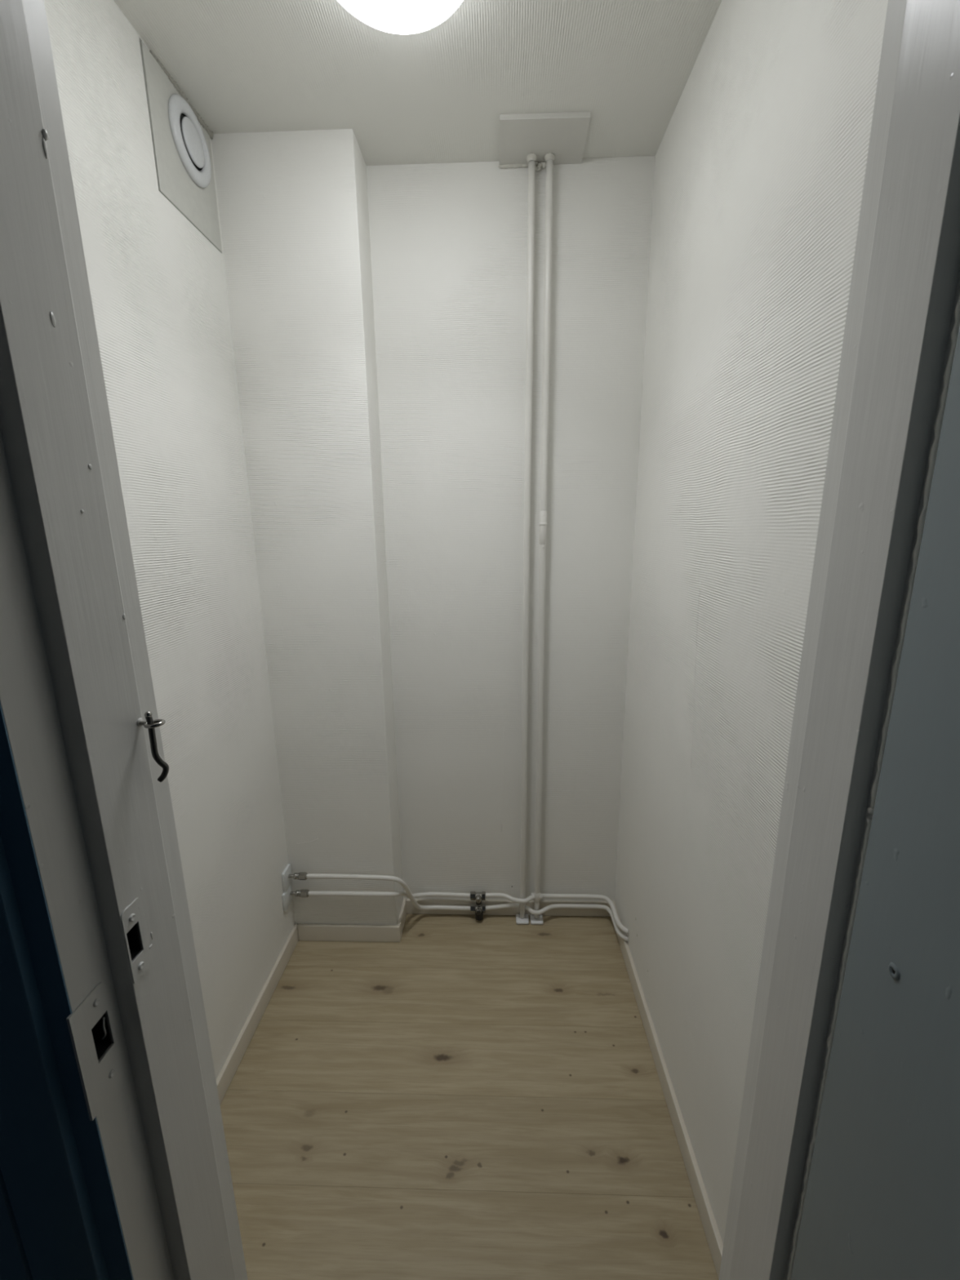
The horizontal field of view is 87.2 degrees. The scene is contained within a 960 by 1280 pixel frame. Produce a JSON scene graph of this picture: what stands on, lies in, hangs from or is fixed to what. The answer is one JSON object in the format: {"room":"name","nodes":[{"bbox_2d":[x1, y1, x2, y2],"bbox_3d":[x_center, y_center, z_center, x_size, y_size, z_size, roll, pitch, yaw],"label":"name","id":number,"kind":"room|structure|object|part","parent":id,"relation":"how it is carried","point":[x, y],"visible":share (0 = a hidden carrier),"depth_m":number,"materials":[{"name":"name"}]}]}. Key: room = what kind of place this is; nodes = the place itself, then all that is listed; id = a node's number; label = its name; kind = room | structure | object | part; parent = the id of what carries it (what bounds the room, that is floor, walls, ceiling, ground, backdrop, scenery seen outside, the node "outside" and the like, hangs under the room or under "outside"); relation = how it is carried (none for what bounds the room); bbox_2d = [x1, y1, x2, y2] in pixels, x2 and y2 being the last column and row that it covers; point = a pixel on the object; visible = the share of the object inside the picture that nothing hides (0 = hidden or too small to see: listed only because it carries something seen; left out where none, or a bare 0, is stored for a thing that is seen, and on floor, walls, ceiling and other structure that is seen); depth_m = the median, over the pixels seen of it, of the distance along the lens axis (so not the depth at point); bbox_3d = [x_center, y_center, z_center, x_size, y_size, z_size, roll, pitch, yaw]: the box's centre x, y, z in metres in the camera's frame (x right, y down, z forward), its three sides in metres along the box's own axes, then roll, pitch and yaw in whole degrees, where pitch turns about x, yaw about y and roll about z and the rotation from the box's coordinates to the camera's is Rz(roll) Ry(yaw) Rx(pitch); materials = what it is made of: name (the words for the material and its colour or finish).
{"room":"storage closet","nodes":[
{"label":"storage closet","id":0,"kind":"room"},
{"bbox_2d":[44,0,294,1079],"bbox_3d":[-0.769,-0.007,1.137,0.121,2.500,1.430,0,13,2],"label":"wall","id":1,"kind":"structure","parent":0,"point":[158,291],"depth_m":1.22,"materials":[{"name":"paint"}]},
{"bbox_2d":[139,40,222,253],"bbox_3d":[-0.736,-1.170,1.231,0.070,0.283,0.281,0,13,2],"label":"vent panel","id":2,"kind":"object","parent":1,"relation":"attached to","point":[198,205],"visible":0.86,"depth_m":1.17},
{"bbox_2d":[168,93,211,188],"bbox_3d":[-0.701,-1.213,1.231,0.015,0.164,0.164,0,13,2],"label":"air vent","id":3,"kind":"object","parent":2,"relation":"attached to","point":[188,135],"visible":1,"depth_m":1.21,"materials":[{"name":"white plastic"}]},
{"bbox_2d":[216,924,298,1105],"bbox_3d":[-0.692,1.190,1.352,0.012,0.063,1.051,0,13,2],"label":"baseboard","id":4,"kind":"structure","parent":1,"relation":"attached to","point":[228,1069],"depth_m":1.53,"materials":[{"name":"white paint"}]},
{"bbox_2d":[281,884,292,911],"bbox_3d":[-0.680,0.908,1.780,0.010,0.062,0.058,0,13,2],"label":"wall plate","id":5,"kind":"object","parent":1,"relation":"attached to","point":[286,897],"visible":0.91,"depth_m":1.76,"materials":[{"name":"white plastic"}]},
{"bbox_2d":[281,863,292,892],"bbox_3d":[-0.680,0.839,1.776,0.010,0.072,0.058,0,13,2],"label":"wall plate","id":6,"kind":"object","parent":1,"relation":"attached to","point":[286,882],"visible":1,"depth_m":1.76,"materials":[{"name":"white plastic"}]},
{"bbox_2d":[211,128,403,924],"bbox_3d":[-0.504,-0.128,1.661,0.377,2.500,0.139,0,13,2],"label":"wall","id":7,"kind":"structure","parent":0,"point":[293,205],"depth_m":1.52,"materials":[{"name":"paint"}]},
{"bbox_2d":[297,924,400,942],"bbox_3d":[-0.480,1.076,1.853,0.375,0.063,0.012,0,13,2],"label":"baseboard","id":8,"kind":"structure","parent":7,"relation":"attached to","point":[319,932],"depth_m":1.85,"materials":[{"name":"white paint"}]},
{"bbox_2d":[396,897,406,937],"bbox_3d":[-0.297,1.059,1.921,0.012,0.063,0.138,0,13,2],"label":"baseboard","id":9,"kind":"structure","parent":7,"relation":"attached to","point":[401,921],"depth_m":1.92,"materials":[{"name":"white paint"}]},
{"bbox_2d":[113,0,721,165],"bbox_3d":[-0.124,-1.279,0.832,1.400,0.100,1.430,0,13,2],"label":"ceiling","id":10,"kind":"structure","parent":0,"point":[439,94],"depth_m":1.14,"materials":[{"name":"paint"}]},
{"bbox_2d":[337,0,462,34],"bbox_3d":[-0.149,-1.191,0.876,0.303,0.089,0.303,0,13,2],"label":"ceiling lamp","id":11,"kind":"object","parent":10,"relation":"attached to","point":[393,16],"visible":1,"depth_m":0.94,"materials":[{"name":"white plastic"}]},
{"bbox_2d":[497,111,591,171],"bbox_3d":[0.168,-1.329,1.356,0.236,0.036,0.168,0,13,2],"label":"cover plate","id":12,"kind":"object","parent":10,"relation":"attached to","point":[562,135],"visible":0.88,"depth_m":1.33,"materials":[{"name":"paint"}]},
{"bbox_2d":[220,913,718,1279],"bbox_3d":[-0.091,1.396,0.762,1.450,0.090,2.734,0,13,2],"label":"floor","id":13,"kind":"structure","parent":0,"point":[462,1097],"depth_m":1.29,"materials":[{"name":"brown wood"}]},
{"bbox_2d":[515,153,537,924],"bbox_3d":[0.150,-0.132,1.673,0.049,2.488,0.046,0,13,2],"label":"riser pipe","id":14,"kind":"object","parent":13,"relation":"on","point":[522,918],"visible":0.99,"depth_m":1.61,"materials":[{"name":"white metal"}]},
{"bbox_2d":[529,152,555,924],"bbox_3d":[0.204,-0.132,1.671,0.049,2.488,0.046,0,13,2],"label":"riser pipe","id":15,"kind":"object","parent":13,"relation":"on","point":[549,157],"visible":0.98,"depth_m":1.61,"materials":[{"name":"white metal"}]},
{"bbox_2d":[366,155,654,901],"bbox_3d":[-0.090,-0.155,1.764,1.200,2.500,0.101,0,13,2],"label":"wall","id":16,"kind":"structure","parent":0,"point":[448,242],"depth_m":1.64,"materials":[{"name":"paint"}]},
{"bbox_2d":[288,871,470,911],"bbox_3d":[-0.350,0.941,1.837,0.661,0.265,0.123,-4,13,-15],"label":"pipe","id":17,"kind":"object","parent":16,"relation":"attached to","point":[301,875],"visible":0.99,"depth_m":1.77,"materials":[{"name":"white metal"}]},
{"bbox_2d":[289,889,470,897],"bbox_3d":[-0.351,0.947,1.844,0.660,0.140,0.126,-4,13,-16],"label":"pipe","id":18,"kind":"object","parent":16,"relation":"attached to","point":[300,893],"visible":0.91,"depth_m":1.79,"materials":[{"name":"white metal"}]},
{"bbox_2d":[406,898,611,916],"bbox_3d":[0.110,1.045,1.970,0.797,0.060,0.012,0,13,2],"label":"baseboard","id":19,"kind":"structure","parent":16,"relation":"attached to","point":[411,908],"depth_m":1.96,"materials":[{"name":"white paint"}]},
{"bbox_2d":[485,902,629,943],"bbox_3d":[0.297,1.020,1.917,0.542,0.056,0.170,4,14,22],"label":"pipe","id":20,"kind":"object","parent":16,"relation":"attached to","point":[527,908],"visible":0.97,"depth_m":1.93,"materials":[{"name":"white metal"}]},
{"bbox_2d":[470,903,485,920],"bbox_3d":[-0.008,1.050,1.945,0.058,0.047,0.046,0,13,2],"label":"radiator valve","id":21,"kind":"object","parent":20,"relation":"attached to","point":[478,910],"visible":0.99,"depth_m":1.94,"materials":[{"name":"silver metal"}]},
{"bbox_2d":[485,893,629,935],"bbox_3d":[0.296,0.981,1.910,0.542,0.032,0.171,4,14,22],"label":"pipe","id":22,"kind":"object","parent":16,"relation":"attached to","point":[507,896],"visible":0.99,"depth_m":1.92,"materials":[{"name":"white metal"}]},
{"bbox_2d":[470,891,485,905],"bbox_3d":[-0.008,0.993,1.935,0.058,0.042,0.042,0,13,2],"label":"radiator valve","id":23,"kind":"object","parent":22,"relation":"attached to","point":[478,896],"visible":1,"depth_m":1.93,"materials":[{"name":"silver metal"}]},
{"bbox_2d":[614,0,888,1242],"bbox_3d":[0.549,-0.013,1.095,0.121,2.500,1.430,0,13,2],"label":"wall","id":24,"kind":"structure","parent":0,"point":[761,157],"depth_m":0.99,"materials":[{"name":"paint"}]},
{"bbox_2d":[611,900,723,1279],"bbox_3d":[0.497,1.170,1.382,0.012,0.063,1.190,0,13,2],"label":"baseboard","id":25,"kind":"structure","parent":24,"relation":"attached to","point":[713,1235],"depth_m":1.25,"materials":[{"name":"white paint"}]},
{"bbox_3d":[-0.570,0.133,0.498,0.318,2.500,0.145,0,13,2],"label":"wall","id":26,"kind":"structure","parent":0,"visible":0},
{"bbox_2d":[0,702,133,1279],"bbox_3d":[-0.445,0.336,0.457,0.144,2.120,0.015,0,13,2],"label":"trim","id":27,"kind":"structure","parent":26,"relation":"attached to","point":[60,1220],"depth_m":0.47,"materials":[{"name":"blue paint"}]},
{"bbox_2d":[0,0,248,1279],"bbox_3d":[-0.377,0.362,0.541,0.061,2.030,0.158,0,13,2],"label":"trim","id":28,"kind":"structure","parent":26,"relation":"attached to","point":[76,682],"depth_m":0.47,"materials":[{"name":"white paint"}]},
{"bbox_3d":[-0.371,0.396,0.488,0.003,0.120,0.042,0,13,2],"label":"strike plate","id":29,"kind":"part","parent":28,"relation":"part of","materials":[{"name":"white paint"}]},
{"bbox_3d":[-0.350,0.306,0.514,0.002,0.083,0.026,0,13,2],"label":"strike plate","id":30,"kind":"part","parent":28,"relation":"part of","materials":[{"name":"white paint"}]},
{"bbox_2d":[136,711,168,782],"bbox_3d":[-0.339,0.111,0.523,0.032,0.078,0.018,0,13,2],"label":"hook","id":31,"kind":"object","parent":26,"relation":"attached to","point":[150,724],"visible":1,"depth_m":0.52,"materials":[{"name":"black metal"}]},
{"bbox_3d":[-0.334,0.113,0.523,0.014,0.073,0.008,-6,14,-24],"label":"hook rod","id":32,"kind":"part","parent":31,"relation":"part of","materials":[{"name":"metal"}]},
{"bbox_3d":[0.427,0.129,0.466,0.085,2.500,0.145,0,13,2],"label":"wall","id":33,"kind":"structure","parent":0,"visible":0},
{"bbox_2d":[718,0,959,1279],"bbox_3d":[0.356,0.359,0.520,0.058,2.030,0.152,0,13,2],"label":"trim","id":34,"kind":"structure","parent":33,"relation":"attached to","point":[902,325],"depth_m":0.43,"materials":[{"name":"white paint"}]},
{"bbox_2d":[791,325,959,1279],"bbox_3d":[0.313,0.452,0.107,0.034,2.014,0.695,0,13,2],"label":"door","id":35,"kind":"structure","parent":33,"relation":"in","point":[882,1202],"depth_m":0.36,"materials":[{"name":"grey paint"}]}
]}

